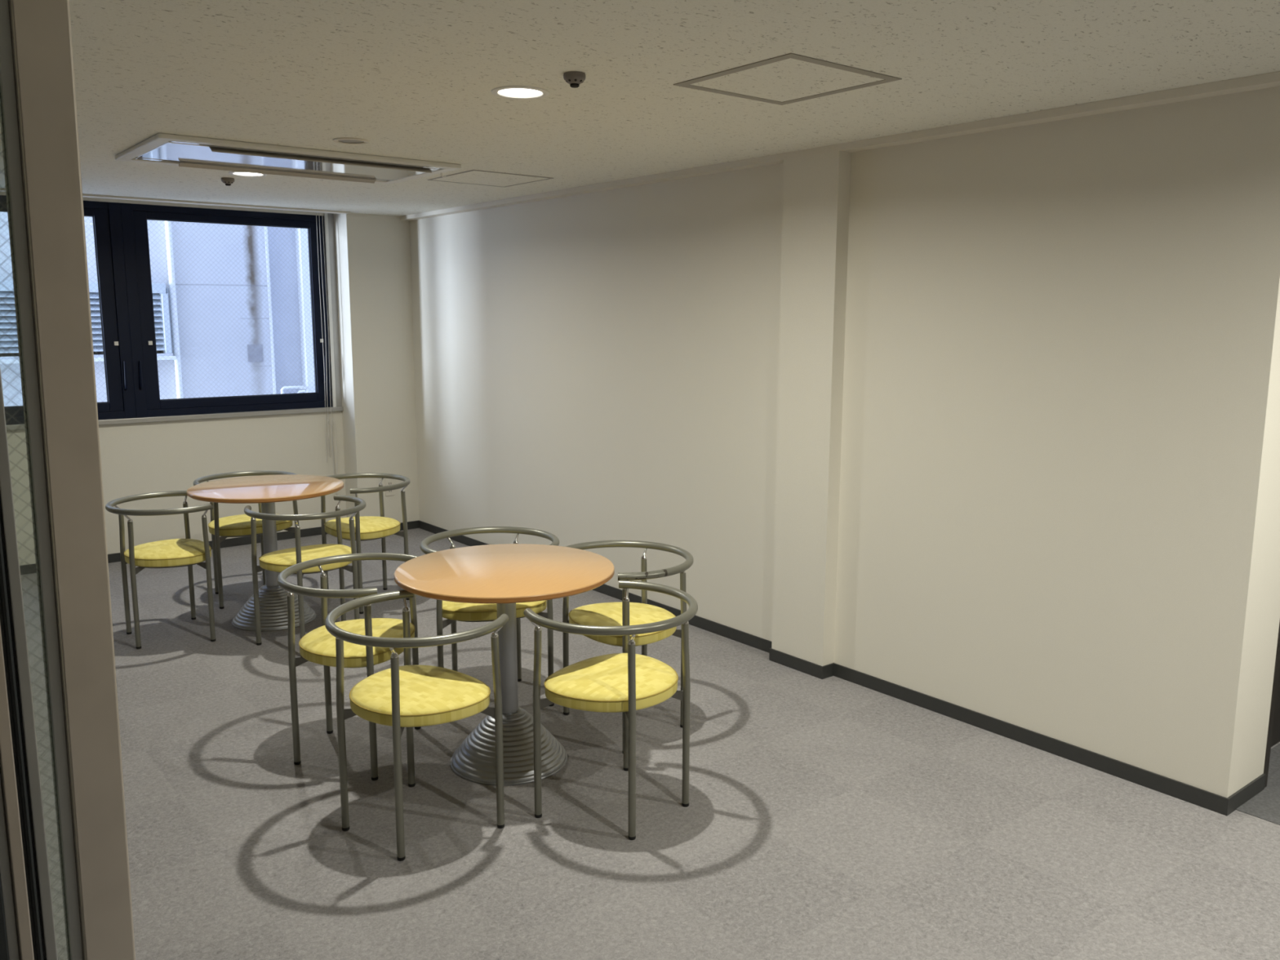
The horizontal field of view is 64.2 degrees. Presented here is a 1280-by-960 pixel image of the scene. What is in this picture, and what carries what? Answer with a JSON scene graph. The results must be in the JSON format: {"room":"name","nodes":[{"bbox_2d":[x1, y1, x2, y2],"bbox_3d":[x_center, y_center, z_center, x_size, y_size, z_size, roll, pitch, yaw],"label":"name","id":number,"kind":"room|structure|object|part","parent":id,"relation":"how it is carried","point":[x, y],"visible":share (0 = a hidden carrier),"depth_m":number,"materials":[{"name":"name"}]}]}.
{"room":"common room","nodes":[
{"label":"common room","id":0,"kind":"room"},
{"bbox_2d":[0,191,346,565],"bbox_3d":[-4.870,-0.578,6.262,6.215,2.600,0.200,-7,12,-38],"label":"wall","id":1,"kind":"structure","parent":0,"point":[147,457],"depth_m":7.46,"materials":[{"name":"paint"}]},
{"bbox_2d":[0,195,136,425],"bbox_3d":[-4.161,-1.100,6.663,1.490,1.475,0.135,-7,12,-38],"label":"window","id":2,"kind":"structure","parent":1,"relation":"in","point":[120,403],"depth_m":7.04,"materials":[{"name":"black metal"}]},
{"bbox_3d":[-3.596,-0.726,7.125,0.019,0.208,0.050,-7,12,-38],"label":"sash handle","id":3,"kind":"part","parent":2,"relation":"part of","materials":[{"name":"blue metal"}]},
{"bbox_2d":[5,406,342,430],"bbox_3d":[-3.614,-0.434,7.282,3.018,0.034,0.230,-7,12,-38],"label":"trim","id":4,"kind":"structure","parent":1,"relation":"attached to","point":[156,419],"depth_m":7.48,"materials":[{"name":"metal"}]},
{"bbox_2d":[19,520,419,574],"bbox_3d":[-4.530,0.677,6.450,6.734,0.063,0.252,-7,12,-38],"label":"baseboard","id":5,"kind":"structure","parent":1,"relation":"attached to","point":[112,557],"depth_m":7.80,"materials":[{"name":"plastic"}]},
{"bbox_2d":[120,202,332,417],"bbox_3d":[-3.018,-1.242,7.564,1.434,1.475,0.135,-7,12,-38],"label":"window","id":6,"kind":"structure","parent":1,"relation":"in","point":[134,217],"depth_m":7.37,"materials":[{"name":"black metal"}]},
{"bbox_3d":[-3.520,-0.735,7.185,0.019,0.208,0.050,-7,12,-38],"label":"sash handle","id":7,"kind":"part","parent":6,"relation":"part of","materials":[{"name":"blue metal"}]},
{"bbox_2d":[315,212,325,278],"bbox_3d":[-2.456,-1.796,7.820,0.053,0.487,0.050,-7,12,-38],"label":"window blind","id":8,"kind":"object","parent":6,"relation":"attached to","point":[316,212],"depth_m":7.83,"materials":[{"name":"metal"}]},
{"bbox_2d":[319,280,326,293],"bbox_3d":[-2.456,-1.492,7.870,0.054,0.092,0.050,-7,12,-38],"label":"window blind","id":9,"kind":"object","parent":6,"relation":"attached to","point":[319,280],"depth_m":7.88,"materials":[{"name":"metal"}]},
{"bbox_2d":[320,295,327,307],"bbox_3d":[-2.455,-1.379,7.889,0.054,0.086,0.050,-7,12,-38],"label":"window blind","id":10,"kind":"object","parent":6,"relation":"attached to","point":[320,295],"depth_m":7.89,"materials":[{"name":"metal"}]},
{"bbox_3d":[-2.475,-0.866,8.009,0.019,0.208,0.050,-7,12,-38],"label":"sash handle","id":11,"kind":"part","parent":6,"relation":"part of","materials":[{"name":"blue metal"}]},
{"bbox_2d":[320,310,329,373],"bbox_3d":[-2.455,-1.076,7.939,0.054,0.478,0.050,-7,12,-38],"label":"window blind","id":12,"kind":"object","parent":6,"relation":"attached to","point":[321,310],"depth_m":7.94,"materials":[{"name":"metal"}]},
{"bbox_3d":[-2.471,-1.115,7.928,0.015,1.980,0.010,3,10,17],"label":"cord","id":13,"kind":"part","parent":12,"relation":"part of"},
{"bbox_3d":[-2.452,-1.156,7.935,0.015,1.900,0.008,4,10,21],"label":"cord","id":14,"kind":"part","parent":12,"relation":"part of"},
{"bbox_3d":[-2.431,-1.030,7.966,0.014,2.160,0.012,-7,12,-38],"label":"cord","id":15,"kind":"part","parent":12,"relation":"part of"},
{"bbox_2d":[324,213,336,407],"bbox_3d":[-2.486,-1.331,8.059,0.026,1.555,0.212,-7,12,-38],"label":"trim","id":16,"kind":"structure","parent":1,"relation":"attached to","point":[326,217],"depth_m":7.98,"materials":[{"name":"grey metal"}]},
{"bbox_2d":[324,371,337,475],"bbox_3d":[-2.451,-0.446,8.046,0.086,0.814,0.050,-7,12,-38],"label":"window blind","id":17,"kind":"object","parent":1,"relation":"attached to","point":[332,453],"depth_m":8.06,"materials":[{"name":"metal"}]},
{"bbox_3d":[-2.453,-0.327,8.068,0.040,0.304,0.003,-7,12,-38],"label":"cord","id":18,"kind":"part","parent":17,"relation":"part of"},
{"bbox_3d":[-2.426,-0.236,8.105,0.040,0.514,0.003,-7,12,-38],"label":"cord","id":19,"kind":"part","parent":17,"relation":"part of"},
{"bbox_2d":[327,213,342,406],"bbox_3d":[-2.458,-1.335,8.086,0.050,1.555,0.204,-7,12,-38],"label":"trim","id":20,"kind":"structure","parent":1,"relation":"attached to","point":[331,215],"depth_m":8.01,"materials":[{"name":"metal"}]},
{"bbox_2d":[0,0,1279,216],"bbox_3d":[-0.428,-1.294,2.936,9.400,0.100,10.791,-7,12,-38],"label":"ceiling","id":21,"kind":"structure","parent":0,"point":[413,79],"depth_m":3.24,"materials":[{"name":"paint"}]},
{"bbox_2d":[0,188,351,213],"bbox_3d":[-4.624,-1.708,5.771,6.215,0.012,0.090,-7,12,-38],"label":"trim","id":22,"kind":"structure","parent":21,"relation":"attached to","point":[1,189],"depth_m":7.04,"materials":[{"name":"paint"}]},
{"bbox_2d":[221,177,234,186],"bbox_3d":[-2.333,-1.688,5.777,0.071,0.041,0.071,5,10,28],"label":"smoke detector","id":23,"kind":"object","parent":21,"relation":"attached to","point":[228,181],"visible":1,"depth_m":5.75,"materials":[{"name":"grey plastic"}]},
{"bbox_2d":[228,171,267,177],"bbox_3d":[-2.142,-1.672,5.578,0.200,0.007,0.200,-7,12,-38],"label":"recessed light","id":24,"kind":"object","parent":21,"relation":"in","point":[234,173],"visible":0.82,"depth_m":5.59,"materials":[{"name":"white"}]},
{"bbox_2d":[234,172,262,175],"bbox_3d":[-2.142,-1.673,5.578,0.149,0.002,0.149,-7,12,-38],"label":"diffuser","id":25,"kind":"object","parent":24,"relation":"attached to","point":[235,173],"depth_m":5.59,"materials":[{"name":"white"}]},
{"bbox_2d":[115,133,461,184],"bbox_3d":[-1.734,-1.572,5.092,1.444,0.047,0.825,-7,12,-38],"label":"air conditioner","id":26,"kind":"object","parent":21,"relation":"attached to","point":[180,150],"visible":1,"depth_m":4.96,"materials":[{"name":"plastic metal"},{"name":"white enamel"},{"name":"grey white plastic"}]},
{"bbox_3d":[-1.720,-1.580,5.072,1.314,0.015,0.550,-7,12,-38],"label":"intake panel","id":27,"kind":"part","parent":26,"relation":"part of","materials":[{"name":"white plastic"}]},
{"bbox_2d":[333,137,368,144],"bbox_3d":[-1.276,-1.496,4.509,0.156,0.008,0.156,-7,12,-38],"label":"ceiling speaker","id":28,"kind":"object","parent":21,"relation":"attached to","point":[348,140],"visible":1,"depth_m":4.50},
{"bbox_2d":[337,139,364,142],"bbox_3d":[-1.276,-1.497,4.508,0.114,0.002,0.114,-7,12,-38],"label":"grille","id":29,"kind":"object","parent":28,"relation":"attached to","point":[341,140],"depth_m":4.51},
{"bbox_2d":[427,169,553,186],"bbox_3d":[-0.847,-1.701,5.768,0.510,0.003,0.525,-7,12,-38],"label":"access hatch","id":30,"kind":"object","parent":21,"relation":"attached to","point":[473,176],"visible":1,"depth_m":5.74,"materials":[{"name":"paint"}]},
{"bbox_2d":[490,85,549,99],"bbox_3d":[-0.413,-1.334,3.518,0.200,0.007,0.200,-7,12,-38],"label":"recessed light","id":31,"kind":"object","parent":21,"relation":"in","point":[517,92],"visible":1,"depth_m":3.51,"materials":[{"name":"white plastic"}]},
{"bbox_2d":[498,88,542,97],"bbox_3d":[-0.413,-1.335,3.518,0.149,0.002,0.149,-7,12,-38],"label":"diffuser","id":32,"kind":"object","parent":31,"relation":"attached to","point":[503,92],"depth_m":3.52,"materials":[{"name":"white"}]},
{"bbox_2d":[563,71,585,88],"bbox_3d":[-0.209,-1.274,3.253,0.071,0.041,0.071,-7,12,-38],"label":"smoke detector","id":33,"kind":"object","parent":21,"relation":"attached to","point":[574,78],"visible":1,"depth_m":3.23,"materials":[{"name":"grey plastic"}]},
{"bbox_2d":[673,53,902,105],"bbox_3d":[0.479,-1.306,3.348,0.519,0.003,0.532,-7,12,-38],"label":"access hatch","id":34,"kind":"object","parent":21,"relation":"attached to","point":[790,77],"visible":1,"depth_m":3.32,"materials":[{"name":"paint"}]},
{"bbox_2d":[20,528,1279,959],"bbox_3d":[-0.436,1.272,3.351,9.400,0.100,10.791,-7,12,-38],"label":"floor","id":35,"kind":"structure","parent":0,"point":[831,818],"depth_m":3.48,"materials":[{"name":"carpet"}]},
{"bbox_2d":[0,367,57,959],"bbox_3d":[-0.944,0.405,0.626,1.016,2.480,0.040,-7,12,-38],"label":"door","id":36,"kind":"structure","parent":35,"relation":"on","point":[27,925],"depth_m":0.90,"materials":[{"name":"metal"}]},
{"bbox_3d":[-0.599,0.362,0.897,0.059,2.480,0.040,-7,12,-38],"label":"frame post","id":37,"kind":"part","parent":36,"relation":"part of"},
{"bbox_2d":[0,0,135,959],"bbox_3d":[-1.016,0.342,0.960,0.950,2.474,0.062,-6,11,-38],"label":"door","id":38,"kind":"structure","parent":35,"relation":"on","point":[39,130],"depth_m":1.16,"materials":[{"name":"silver metal"}]},
{"bbox_2d":[105,490,215,648],"bbox_3d":[-2.592,0.482,5.532,0.492,0.751,0.614,-6,11,-34],"label":"cafe chair","id":39,"kind":"object","parent":35,"relation":"on","point":[174,553],"visible":0.99,"depth_m":5.42,"materials":[{"name":"grey paint"}]},
{"bbox_3d":[-2.809,0.506,5.567,0.033,0.668,0.025,0,9,-1],"label":"leg","id":40,"kind":"part","parent":39,"relation":"part of","materials":[{"name":"grey paint"}]},
{"bbox_3d":[-2.639,0.546,5.325,0.025,0.668,0.033,4,10,21],"label":"leg","id":41,"kind":"part","parent":39,"relation":"part of","materials":[{"name":"grey paint"}]},
{"bbox_3d":[-2.597,0.128,5.471,0.478,0.031,0.614,-6,11,-34],"label":"arm rail","id":42,"kind":"part","parent":39,"relation":"part of","materials":[{"name":"metal"}]},
{"bbox_3d":[-2.572,0.443,5.540,0.368,0.038,0.474,-6,11,-34],"label":"seat frame","id":43,"kind":"part","parent":39,"relation":"part of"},
{"bbox_3d":[-2.563,0.390,5.537,0.418,0.064,0.486,-6,11,-34],"label":"seat","id":44,"kind":"part","parent":39,"relation":"part of","materials":[{"name":"yellow fabric"}]},
{"bbox_3d":[-2.576,0.463,5.835,0.025,0.668,0.034,-1,9,-7],"label":"leg","id":45,"kind":"part","parent":39,"relation":"part of","materials":[{"name":"grey paint"}]},
{"bbox_3d":[-2.303,0.527,5.448,0.034,0.668,0.025,5,10,27],"label":"leg","id":46,"kind":"part","parent":39,"relation":"part of","materials":[{"name":"grey paint"}]},
{"bbox_2d":[193,471,298,608],"bbox_3d":[-2.442,0.351,6.349,0.614,0.751,0.492,-8,12,-40],"label":"cafe chair","id":47,"kind":"object","parent":35,"relation":"on","point":[235,526],"visible":0.49,"depth_m":6.21,"materials":[{"name":"grey paint"}]},
{"bbox_3d":[-2.660,0.375,6.378,0.033,0.668,0.025,3,10,15],"label":"leg","id":48,"kind":"part","parent":47,"relation":"part of","materials":[{"name":"grey paint"}]},
{"bbox_3d":[-2.503,0.427,6.061,0.025,0.668,0.034,4,10,21],"label":"leg","id":49,"kind":"part","parent":47,"relation":"part of","materials":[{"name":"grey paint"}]},
{"bbox_3d":[-2.446,-0.006,6.297,0.614,0.031,0.478,-8,12,-40],"label":"arm rail","id":50,"kind":"part","parent":47,"relation":"part of","materials":[{"name":"metal"}]},
{"bbox_3d":[-2.419,0.266,6.308,0.486,0.064,0.418,-8,12,-40],"label":"seat","id":51,"kind":"part","parent":47,"relation":"part of","materials":[{"name":"yellow fabric"}]},
{"bbox_3d":[-2.426,0.317,6.324,0.474,0.038,0.368,-8,12,-40],"label":"seat frame","id":52,"kind":"part","parent":47,"relation":"part of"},
{"bbox_3d":[-2.433,0.345,6.570,0.025,0.668,0.033,-1,9,-7],"label":"leg","id":53,"kind":"part","parent":47,"relation":"part of","materials":[{"name":"grey paint"}]},
{"bbox_3d":[-2.140,0.378,6.368,0.034,0.668,0.025,-2,9,-13],"label":"leg","id":54,"kind":"part","parent":47,"relation":"part of","materials":[{"name":"grey paint"}]},
{"bbox_2d":[186,474,343,631],"bbox_3d":[-2.112,0.419,5.838,0.836,0.782,0.836,8,12,39],"label":"round table","id":55,"kind":"object","parent":35,"relation":"on","point":[266,490],"visible":0.75,"depth_m":5.76,"materials":[{"name":"wood"}]},
{"bbox_2d":[244,494,366,645],"bbox_3d":[-1.726,0.505,5.408,0.614,0.751,0.492,-8,12,-42],"label":"cafe chair","id":56,"kind":"object","parent":35,"relation":"on","point":[277,561],"visible":0.84,"depth_m":5.34,"materials":[{"name":"grey paint"}]},
{"bbox_3d":[-2.028,0.537,5.390,0.034,0.668,0.025,-2,9,-14],"label":"leg","id":57,"kind":"part","parent":56,"relation":"part of","materials":[{"name":"grey paint"}]},
{"bbox_3d":[-1.729,0.569,5.197,0.025,0.668,0.033,-1,9,-8],"label":"leg","id":58,"kind":"part","parent":56,"relation":"part of","materials":[{"name":"grey paint"}]},
{"bbox_3d":[-1.742,0.465,5.420,0.474,0.038,0.368,-8,12,-42],"label":"seat frame","id":59,"kind":"part","parent":56,"relation":"part of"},
{"bbox_3d":[-1.720,0.150,5.346,0.614,0.031,0.478,-8,12,-42],"label":"arm rail","id":60,"kind":"part","parent":56,"relation":"part of","materials":[{"name":"metal"}]},
{"bbox_3d":[-1.749,0.411,5.419,0.486,0.064,0.418,-8,12,-42],"label":"seat","id":61,"kind":"part","parent":56,"relation":"part of","materials":[{"name":"yellow fabric"}]},
{"bbox_3d":[-1.673,0.486,5.707,0.025,0.668,0.034,4,10,20],"label":"leg","id":62,"kind":"part","parent":56,"relation":"part of","materials":[{"name":"grey paint"}]},
{"bbox_3d":[-1.508,0.537,5.394,0.033,0.668,0.025,2,9,14],"label":"leg","id":63,"kind":"part","parent":56,"relation":"part of","materials":[{"name":"grey paint"}]},
{"bbox_2d":[276,552,421,780],"bbox_3d":[-1.162,0.722,4.073,0.492,0.751,0.614,1,9,7],"label":"cafe chair","id":64,"kind":"object","parent":35,"relation":"on","point":[317,646],"visible":0.77,"depth_m":3.94,"materials":[{"name":"grey paint"}]},
{"bbox_3d":[-1.339,0.771,3.951,0.033,0.668,0.025,-4,10,-26],"label":"leg","id":65,"kind":"part","parent":64,"relation":"part of","materials":[{"name":"grey paint"}]},
{"bbox_3d":[-1.303,0.724,4.243,0.033,0.668,0.025,8,12,40],"label":"leg","id":66,"kind":"part","parent":64,"relation":"part of","materials":[{"name":"grey paint"}]},
{"bbox_3d":[-1.137,0.686,4.064,0.368,0.038,0.474,1,9,7],"label":"seat frame","id":67,"kind":"part","parent":64,"relation":"part of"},
{"bbox_3d":[-1.168,0.367,4.016,0.478,0.031,0.614,1,9,7],"label":"arm rail","id":68,"kind":"part","parent":64,"relation":"part of","materials":[{"name":"metal"}]},
{"bbox_3d":[-1.127,0.634,4.054,0.418,0.064,0.486,1,9,7],"label":"seat","id":69,"kind":"part","parent":64,"relation":"part of","materials":[{"name":"yellow fabric"}]},
{"bbox_3d":[-1.007,0.793,3.821,0.025,0.668,0.034,-3,10,-20],"label":"leg","id":70,"kind":"part","parent":64,"relation":"part of","materials":[{"name":"grey paint"}]},
{"bbox_3d":[-0.948,0.718,4.289,0.025,0.668,0.034,6,11,34],"label":"leg","id":71,"kind":"part","parent":64,"relation":"part of","materials":[{"name":"grey paint"}]},
{"bbox_2d":[320,472,410,613],"bbox_3d":[-1.657,0.367,6.261,0.492,0.751,0.614,-8,12,-40],"label":"cafe chair","id":72,"kind":"object","parent":35,"relation":"on","point":[366,527],"visible":0.79,"depth_m":6.19,"materials":[{"name":"grey paint"}]},
{"bbox_3d":[-1.954,0.386,6.325,0.034,0.668,0.025,4,10,21],"label":"leg","id":73,"kind":"part","parent":72,"relation":"part of","materials":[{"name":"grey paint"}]},
{"bbox_3d":[-1.643,0.445,5.967,0.025,0.668,0.034,-2,9,-13],"label":"leg","id":74,"kind":"part","parent":72,"relation":"part of","materials":[{"name":"grey paint"}]},
{"bbox_3d":[-1.684,0.281,6.224,0.418,0.064,0.486,-8,12,-40],"label":"seat","id":75,"kind":"part","parent":72,"relation":"part of","materials":[{"name":"yellow fabric"}]},
{"bbox_3d":[-1.676,0.333,6.239,0.368,0.038,0.474,-8,12,-40],"label":"seat frame","id":76,"kind":"part","parent":72,"relation":"part of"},
{"bbox_3d":[-1.651,0.011,6.208,0.478,0.031,0.614,-8,12,-40],"label":"arm rail","id":77,"kind":"part","parent":72,"relation":"part of","materials":[{"name":"metal"}]},
{"bbox_3d":[-1.632,0.361,6.480,0.025,0.668,0.033,3,10,15],"label":"leg","id":78,"kind":"part","parent":72,"relation":"part of","materials":[{"name":"grey paint"}]},
{"bbox_3d":[-1.438,0.398,6.257,0.033,0.668,0.025,-1,9,-7],"label":"leg","id":79,"kind":"part","parent":72,"relation":"part of","materials":[{"name":"grey paint"}]},
{"bbox_2d":[324,590,508,861],"bbox_3d":[-0.785,0.822,3.464,0.614,0.751,0.492,8,12,39],"label":"cafe chair","id":80,"kind":"object","parent":35,"relation":"on","point":[408,695],"visible":0.99,"depth_m":3.40,"materials":[{"name":"yellow fabric"}]},
{"bbox_3d":[-1.002,0.855,3.439,0.033,0.668,0.025,-3,10,-17],"label":"leg","id":81,"kind":"part","parent":80,"relation":"part of","materials":[{"name":"grey paint"}]},
{"bbox_3d":[-0.772,0.886,3.253,0.025,0.668,0.033,1,9,6],"label":"leg","id":82,"kind":"part","parent":80,"relation":"part of","materials":[{"name":"grey paint"}]},
{"bbox_3d":[-0.852,0.804,3.760,0.025,0.668,0.034,-4,10,-23],"label":"leg","id":83,"kind":"part","parent":80,"relation":"part of","materials":[{"name":"grey paint"}]},
{"bbox_3d":[-0.788,0.467,3.401,0.614,0.031,0.478,8,12,39],"label":"arm rail","id":84,"kind":"part","parent":80,"relation":"part of","materials":[{"name":"metal"}]},
{"bbox_3d":[-0.769,0.782,3.477,0.474,0.038,0.368,8,12,39],"label":"seat frame","id":85,"kind":"part","parent":80,"relation":"part of","materials":[{"name":"metal"}]},
{"bbox_3d":[-0.763,0.728,3.476,0.486,0.064,0.418,8,12,39],"label":"seat","id":86,"kind":"part","parent":80,"relation":"part of","materials":[{"name":"yellow fabric"}]},
{"bbox_3d":[-0.482,0.853,3.461,0.034,0.668,0.025,2,9,12],"label":"leg","id":87,"kind":"part","parent":80,"relation":"part of","materials":[{"name":"grey paint"}]},
{"bbox_2d":[419,526,559,706],"bbox_3d":[-0.684,0.628,4.663,0.614,0.751,0.492,-2,10,-15],"label":"cafe chair","id":88,"kind":"object","parent":35,"relation":"on","point":[453,611],"visible":0.59,"depth_m":4.52,"materials":[{"name":"grey paint"}]},
{"bbox_3d":[-0.864,0.696,4.427,0.034,0.668,0.025,-8,13,-43],"label":"leg","id":89,"kind":"part","parent":88,"relation":"part of","materials":[{"name":"grey paint"}]},
{"bbox_3d":[-0.871,0.639,4.780,0.033,0.668,0.025,8,12,40],"label":"leg","id":90,"kind":"part","parent":88,"relation":"part of","materials":[{"name":"grey paint"}]},
{"bbox_3d":[-0.685,0.272,4.612,0.614,0.031,0.478,-2,10,-15],"label":"arm rail","id":91,"kind":"part","parent":88,"relation":"part of","materials":[{"name":"metal"}]},
{"bbox_3d":[-0.675,0.544,4.615,0.486,0.064,0.418,-2,10,-15],"label":"seat","id":92,"kind":"part","parent":88,"relation":"part of","materials":[{"name":"yellow fabric"}]},
{"bbox_3d":[-0.677,0.595,4.633,0.474,0.038,0.368,-2,10,-15],"label":"seat frame","id":93,"kind":"part","parent":88,"relation":"part of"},
{"bbox_3d":[-0.584,0.626,4.860,0.025,0.668,0.033,3,10,18],"label":"leg","id":94,"kind":"part","parent":88,"relation":"part of","materials":[{"name":"grey paint"}]},
{"bbox_3d":[-0.404,0.676,4.555,0.034,0.668,0.025,2,9,12],"label":"leg","id":95,"kind":"part","parent":88,"relation":"part of","materials":[{"name":"grey paint"}]},
{"bbox_2d":[394,543,614,785],"bbox_3d":[-0.517,0.723,3.986,0.836,0.782,0.836,4,10,22],"label":"round table","id":96,"kind":"object","parent":35,"relation":"on","point":[506,575],"visible":0.8,"depth_m":3.91,"materials":[{"name":"brown wood"}]},
{"bbox_2d":[524,580,697,839],"bbox_3d":[-0.058,0.802,3.597,0.492,0.751,0.614,8,12,38],"label":"cafe chair","id":97,"kind":"object","parent":35,"relation":"on","point":[628,682],"visible":1,"depth_m":3.50,"materials":[{"name":"grey paint"}]},
{"bbox_3d":[-0.353,0.842,3.534,0.034,0.668,0.025,-4,10,-23],"label":"leg","id":98,"kind":"part","parent":97,"relation":"part of","materials":[{"name":"grey paint"}]},
{"bbox_3d":[-0.085,0.709,3.604,0.418,0.064,0.486,8,12,38],"label":"seat","id":99,"kind":"part","parent":97,"relation":"part of","materials":[{"name":"yellow fabric"}]},
{"bbox_3d":[-0.051,0.448,3.535,0.478,0.031,0.614,8,12,38],"label":"arm rail","id":100,"kind":"part","parent":97,"relation":"part of","materials":[{"name":"metal"}]},
{"bbox_3d":[-0.077,0.763,3.607,0.368,0.038,0.474,8,12,38],"label":"seat frame","id":101,"kind":"part","parent":97,"relation":"part of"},
{"bbox_3d":[-0.052,0.783,3.901,0.025,0.668,0.034,2,9,11],"label":"leg","id":102,"kind":"part","parent":97,"relation":"part of","materials":[{"name":"grey paint"}]},
{"bbox_3d":[-0.027,0.866,3.388,0.025,0.668,0.033,-3,10,-17],"label":"leg","id":103,"kind":"part","parent":97,"relation":"part of","materials":[{"name":"grey paint"}]},
{"bbox_3d":[0.161,0.830,3.616,0.033,0.668,0.025,1,9,5],"label":"leg","id":104,"kind":"part","parent":97,"relation":"part of","materials":[{"name":"grey paint"}]},
{"bbox_2d":[562,540,693,752],"bbox_3d":[-0.034,0.681,4.349,0.492,0.751,0.614,-6,11,-33],"label":"cafe chair","id":105,"kind":"object","parent":35,"relation":"on","point":[605,614],"visible":0.7,"depth_m":4.31,"materials":[{"name":"grey paint"}]},
{"bbox_3d":[-0.321,0.694,4.450,0.034,0.668,0.025,5,10,29],"label":"leg","id":106,"kind":"part","parent":105,"relation":"part of","materials":[{"name":"grey paint"}]},
{"bbox_3d":[-0.063,0.594,4.316,0.418,0.064,0.486,-6,11,-33],"label":"seat","id":107,"kind":"part","parent":105,"relation":"part of","materials":[{"name":"yellow fabric"}]},
{"bbox_3d":[-0.054,0.646,4.330,0.368,0.038,0.474,-6,11,-33],"label":"seat frame","id":108,"kind":"part","parent":105,"relation":"part of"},
{"bbox_3d":[-0.058,0.758,4.056,0.025,0.668,0.034,-1,9,-6],"label":"leg","id":109,"kind":"part","parent":105,"relation":"part of","materials":[{"name":"grey paint"}]},
{"bbox_3d":[-0.027,0.325,4.296,0.478,0.031,0.614,-6,11,-33],"label":"arm rail","id":110,"kind":"part","parent":105,"relation":"part of","materials":[{"name":"metal"}]},
{"bbox_3d":[0.018,0.676,4.564,0.025,0.668,0.033,4,10,22],"label":"leg","id":111,"kind":"part","parent":105,"relation":"part of","materials":[{"name":"grey paint"}]},
{"bbox_3d":[0.182,0.716,4.319,0.033,0.668,0.025,0,9,0],"label":"leg","id":112,"kind":"part","parent":105,"relation":"part of","materials":[{"name":"grey paint"}]},
{"bbox_2d":[409,86,1279,797],"bbox_3d":[0.114,-0.487,6.096,0.316,2.500,6.696,-7,12,-38],"label":"wall","id":113,"kind":"structure","parent":0,"point":[1059,515],"depth_m":4.30,"materials":[{"name":"paint"}]},
{"bbox_2d":[333,213,418,522],"bbox_3d":[-2.163,-0.842,8.250,0.519,2.500,0.444,-7,12,-38],"label":"pillar","id":114,"kind":"structure","parent":113,"relation":"attached to","point":[373,251],"depth_m":8.04,"materials":[{"name":"paint"}]},
{"bbox_2d":[385,478,395,496],"bbox_3d":[-2.015,0.057,8.224,0.080,0.140,0.008,-7,12,-38],"label":"wall socket","id":115,"kind":"object","parent":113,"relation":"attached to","point":[388,482],"visible":0.77,"depth_m":8.22,"materials":[{"name":"plastic"}]},
{"bbox_2d":[771,151,851,666],"bbox_3d":[0.814,-0.279,4.918,0.082,2.470,0.340,-7,12,-38],"label":"pillar","id":116,"kind":"structure","parent":113,"relation":"attached to","point":[816,187],"depth_m":4.86,"materials":[{"name":"paint"}]},
{"bbox_2d":[400,71,1279,220],"bbox_3d":[0.100,-1.659,5.605,0.082,0.030,6.252,-7,12,-38],"label":"trim","id":117,"kind":"structure","parent":113,"relation":"attached to","point":[1268,80],"depth_m":4.16,"materials":[{"name":"paint"}]},
{"bbox_2d":[418,520,1266,816],"bbox_3d":[0.132,0.762,6.008,0.324,0.063,6.260,-8,12,-41],"label":"baseboard","id":118,"kind":"structure","parent":113,"relation":"attached to","point":[1217,803],"depth_m":4.37,"materials":[{"name":"plastic"}]},
{"bbox_2d":[1263,621,1279,787],"bbox_3d":[2.291,0.107,3.712,0.035,2.100,0.159,-7,12,-38],"label":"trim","id":119,"kind":"structure","parent":113,"relation":"attached to","point":[1277,653],"depth_m":3.77,"materials":[{"name":"black"}]},
{"bbox_2d":[1235,743,1279,825],"bbox_3d":[4.257,1.303,2.921,2.400,0.002,4.065,-7,12,-38],"label":"floor","id":120,"kind":"structure","parent":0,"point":[1265,805],"depth_m":3.72,"materials":[{"name":"grey carpet"}]},
{"bbox_3d":[3.434,-0.251,4.693,1.200,2.500,0.080,-7,12,-38],"label":"wall partition","id":121,"kind":"structure","parent":0,"visible":0},
{"bbox_2d":[1271,666,1279,746],"bbox_3d":[2.641,0.054,4.032,0.915,2.096,0.108,-7,12,-38],"label":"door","id":122,"kind":"structure","parent":121,"relation":"in","point":[1276,729],"depth_m":4.17,"materials":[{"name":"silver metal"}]},
{"label":"outside","id":123,"kind":"structure","parent":0,"visible":0},
{"bbox_3d":[-9.481,3.648,8.548,23.000,0.100,7.909,-7,12,-38],"label":"ground","id":124,"kind":"structure","parent":123,"visible":0},
{"bbox_2d":[0,211,315,406],"bbox_3d":[-7.054,-1.418,9.537,9.400,9.600,3.130,-7,12,-38],"label":"neighbouring building","id":125,"kind":"structure","parent":124,"relation":"on","point":[243,295],"depth_m":10.01,"materials":[{"name":"paint"}]},
{"bbox_3d":[-5.282,-1.397,9.028,2.140,0.710,0.130,-7,12,-38],"label":"wall louver","id":126,"kind":"part","parent":125,"relation":"part of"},
{"bbox_2d":[164,221,182,398],"bbox_3d":[-4.433,-1.393,9.741,0.056,9.500,0.056,-7,12,-38],"label":"drainpipe","id":127,"kind":"object","parent":125,"relation":"attached to","point":[167,224],"visible":0.33,"depth_m":9.68,"materials":[{"name":"white paint"}]},
{"bbox_3d":[-3.870,-1.277,10.269,0.148,0.175,0.008,-7,12,-38],"label":"plate","id":128,"kind":"part","parent":125,"relation":"part of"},
{"bbox_3d":[-3.607,-0.862,10.539,0.263,0.226,0.204,-7,12,-38],"label":"pipe bracket","id":129,"kind":"part","parent":125,"relation":"part of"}
]}

